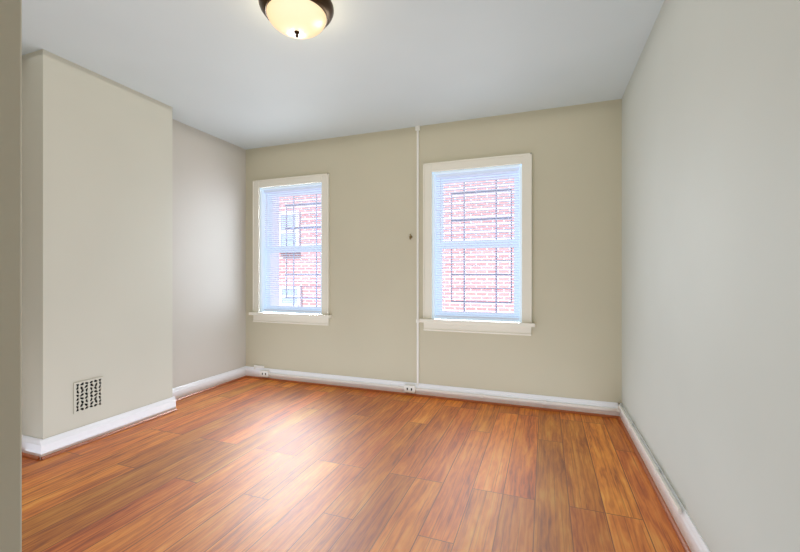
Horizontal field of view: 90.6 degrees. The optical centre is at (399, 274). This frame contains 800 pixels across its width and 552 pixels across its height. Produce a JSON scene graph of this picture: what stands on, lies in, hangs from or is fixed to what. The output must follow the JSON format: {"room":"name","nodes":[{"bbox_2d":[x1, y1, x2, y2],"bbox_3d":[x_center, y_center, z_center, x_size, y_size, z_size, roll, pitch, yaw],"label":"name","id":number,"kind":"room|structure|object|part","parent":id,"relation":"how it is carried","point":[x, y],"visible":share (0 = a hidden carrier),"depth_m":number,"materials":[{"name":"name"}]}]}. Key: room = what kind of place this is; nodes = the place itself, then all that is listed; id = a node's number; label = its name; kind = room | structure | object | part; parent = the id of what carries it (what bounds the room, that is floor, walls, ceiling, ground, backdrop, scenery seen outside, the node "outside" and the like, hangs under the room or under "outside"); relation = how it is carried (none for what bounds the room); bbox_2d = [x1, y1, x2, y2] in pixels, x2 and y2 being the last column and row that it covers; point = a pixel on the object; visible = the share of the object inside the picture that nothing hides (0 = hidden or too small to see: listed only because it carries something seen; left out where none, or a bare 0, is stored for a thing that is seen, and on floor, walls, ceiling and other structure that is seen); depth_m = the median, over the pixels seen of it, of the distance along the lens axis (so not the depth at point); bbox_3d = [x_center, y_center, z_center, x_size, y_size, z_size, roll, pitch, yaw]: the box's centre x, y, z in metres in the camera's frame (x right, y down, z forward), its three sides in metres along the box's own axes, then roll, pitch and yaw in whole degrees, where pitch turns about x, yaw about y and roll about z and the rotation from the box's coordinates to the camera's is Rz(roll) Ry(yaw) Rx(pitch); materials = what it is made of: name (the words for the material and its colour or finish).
{"room":"empty bedroom","nodes":[
{"label":"empty bedroom","id":0,"kind":"room"},
{"bbox_2d":[22,49,171,438],"bbox_3d":[-2.078,-0.127,2.808,0.210,2.440,0.874,0,0,20],"label":"wall","id":1,"kind":"structure","parent":0,"point":[96,225],"depth_m":2.61,"materials":[{"name":"beige paint"}]},
{"bbox_2d":[22,435,29,453],"bbox_3d":[-2.528,1.037,1.861,0.016,0.112,1.214,0,0,20],"label":"baseboard","id":2,"kind":"structure","parent":1,"relation":"attached to","point":[25,439],"depth_m":2.40,"materials":[{"name":"white paint"}]},
{"bbox_2d":[74,376,102,413],"bbox_3d":[-2.040,0.786,2.596,0.006,0.198,0.178,0,0,20],"label":"air vent","id":3,"kind":"object","parent":1,"relation":"in","point":[88,394],"visible":1,"depth_m":2.59,"materials":[{"name":"beige metal"}]},
{"bbox_2d":[34,394,177,459],"bbox_3d":[-1.964,1.037,2.766,0.032,0.112,0.938,0,0,20],"label":"baseboard","id":4,"kind":"structure","parent":1,"relation":"attached to","point":[46,448],"depth_m":2.65,"materials":[{"name":"white paint"}]},
{"bbox_2d":[172,119,245,387],"bbox_3d":[-2.543,-0.127,2.278,0.300,2.440,4.327,0,0,20],"label":"wall","id":5,"kind":"structure","parent":0,"point":[208,255],"depth_m":3.76,"materials":[{"name":"beige paint"}]},
{"bbox_2d":[172,366,245,400],"bbox_3d":[-1.833,1.037,3.733,0.032,0.112,1.032,0,0,20],"label":"baseboard","id":6,"kind":"structure","parent":5,"relation":"attached to","point":[194,388],"depth_m":3.77,"materials":[{"name":"white paint"}]},
{"bbox_2d":[22,0,663,149],"bbox_3d":[-0.700,-1.447,1.682,4.172,0.200,4.777,0,0,20],"label":"ceiling","id":7,"kind":"structure","parent":0,"point":[245,74],"depth_m":2.45,"materials":[{"name":"white paint"}]},
{"bbox_2d":[258,0,333,38],"bbox_3d":[-0.514,-1.266,1.976,0.364,0.162,0.364,0,0,20],"label":"ceiling light","id":8,"kind":"object","parent":7,"relation":"attached to","point":[301,19],"visible":1,"depth_m":1.92,"materials":[{"name":"beige glass"}]},
{"bbox_2d":[22,378,684,551],"bbox_3d":[-0.700,1.193,1.682,4.172,0.200,4.777,0,0,20],"label":"floor","id":9,"kind":"structure","parent":0,"point":[250,465],"depth_m":2.09,"materials":[{"name":"wood"}]},
{"bbox_2d":[246,99,621,402],"bbox_3d":[0.070,-0.127,3.784,4.172,2.440,0.300,0,0,20],"label":"wall","id":10,"kind":"structure","parent":0,"point":[570,346],"depth_m":3.46,"materials":[{"name":"beige paint"}]},
{"bbox_2d":[249,173,331,325],"bbox_3d":[-1.078,-0.250,4.192,0.966,1.495,0.385,0,0,20],"label":"window","id":11,"kind":"structure","parent":10,"relation":"in","point":[259,313],"depth_m":4.15,"materials":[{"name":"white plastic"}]},
{"bbox_2d":[263,185,320,311],"bbox_3d":[-1.115,-0.262,4.093,0.712,1.278,0.040,0,0,20],"label":"window blind","id":12,"kind":"object","parent":11,"relation":"attached to","point":[289,191],"visible":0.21,"depth_m":4.09,"materials":[{"name":"white plastic"}]},
{"bbox_3d":[-1.094,0.045,4.149,0.724,0.671,0.035,0,0,20],"label":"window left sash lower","id":13,"kind":"part","parent":11,"relation":"part of","materials":[{"name":"clear glass"}]},
{"bbox_3d":[-1.081,-0.576,4.185,0.724,0.651,0.035,0,0,20],"label":"window left sash upper","id":14,"kind":"part","parent":11,"relation":"part of","materials":[{"name":"clear glass"}]},
{"bbox_2d":[285,196,320,306],"bbox_3d":[-1.027,-0.260,4.332,0.557,1.282,0.060,0,0,20],"label":"guard","id":15,"kind":"object","parent":11,"relation":"attached to","point":[316,286],"depth_m":4.35,"materials":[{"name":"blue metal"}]},
{"bbox_2d":[246,366,617,417],"bbox_3d":[0.013,1.037,3.628,3.572,0.112,0.032,0,0,20],"label":"baseboard","id":16,"kind":"structure","parent":10,"relation":"attached to","point":[251,372],"depth_m":3.47,"materials":[{"name":"white paint"}]},
{"bbox_2d":[254,125,681,513],"bbox_3d":[-0.188,-0.127,2.932,3.439,2.440,1.477,0,0,20],"label":"cable conduit","id":17,"kind":"object","parent":10,"relation":"attached to","point":[406,388],"depth_m":3.52,"materials":[{"name":"white plastic"}]},
{"bbox_2d":[419,153,534,335],"bbox_3d":[0.696,-0.250,3.541,0.976,1.495,0.385,0,0,20],"label":"window","id":18,"kind":"structure","parent":10,"relation":"in","point":[524,324],"depth_m":3.41,"materials":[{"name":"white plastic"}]},
{"bbox_2d":[435,167,518,319],"bbox_3d":[0.660,-0.262,3.442,0.722,1.278,0.040,0,0,20],"label":"window blind","id":19,"kind":"object","parent":18,"relation":"attached to","point":[454,176],"visible":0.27,"depth_m":3.44,"materials":[{"name":"white plastic"}]},
{"bbox_3d":[0.681,0.045,3.499,0.734,0.671,0.035,0,0,20],"label":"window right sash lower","id":20,"kind":"part","parent":18,"relation":"part of","materials":[{"name":"clear glass"}]},
{"bbox_3d":[0.694,-0.576,3.535,0.734,0.651,0.035,0,0,20],"label":"window right sash upper","id":21,"kind":"part","parent":18,"relation":"part of","materials":[{"name":"clear glass"}]},
{"bbox_2d":[451,180,511,312],"bbox_3d":[0.748,-0.260,3.681,0.567,1.282,0.060,0,0,20],"label":"guard","id":22,"kind":"object","parent":18,"relation":"attached to","point":[470,261],"depth_m":3.68,"materials":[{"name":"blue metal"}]},
{"bbox_2d":[622,0,799,551],"bbox_3d":[1.092,-0.127,0.945,0.300,2.440,4.327,0,0,20],"label":"wall","id":23,"kind":"structure","parent":0,"point":[711,250],"depth_m":1.34,"materials":[{"name":"beige paint"}]},
{"bbox_2d":[616,403,709,551],"bbox_3d":[1.126,1.037,1.521,0.032,0.112,3.150,0,0,20],"label":"baseboard","id":24,"kind":"structure","parent":23,"relation":"attached to","point":[693,538],"depth_m":1.82,"materials":[{"name":"white paint"}]},
{"bbox_3d":[-1.099,-0.127,0.594,3.572,2.440,0.120,0,0,20],"label":"wall","id":25,"kind":"structure","parent":0,"visible":0},
{"bbox_2d":[0,0,21,551],"bbox_3d":[-0.017,0.033,0.198,1.029,2.120,0.144,0,0,20],"label":"door frame","id":26,"kind":"structure","parent":25,"relation":"attached to","point":[10,275],"depth_m":0.40,"materials":[{"name":"paint"}]},
{"label":"outside","id":27,"kind":"structure","parent":0,"visible":0},
{"bbox_2d":[279,179,513,312],"bbox_3d":[1.135,-0.307,6.003,26.000,15.200,4.600,0,0,20],"label":"brick building","id":28,"kind":"structure","parent":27,"point":[282,298],"depth_m":7.99,"materials":[{"name":"red brick"}]}
]}

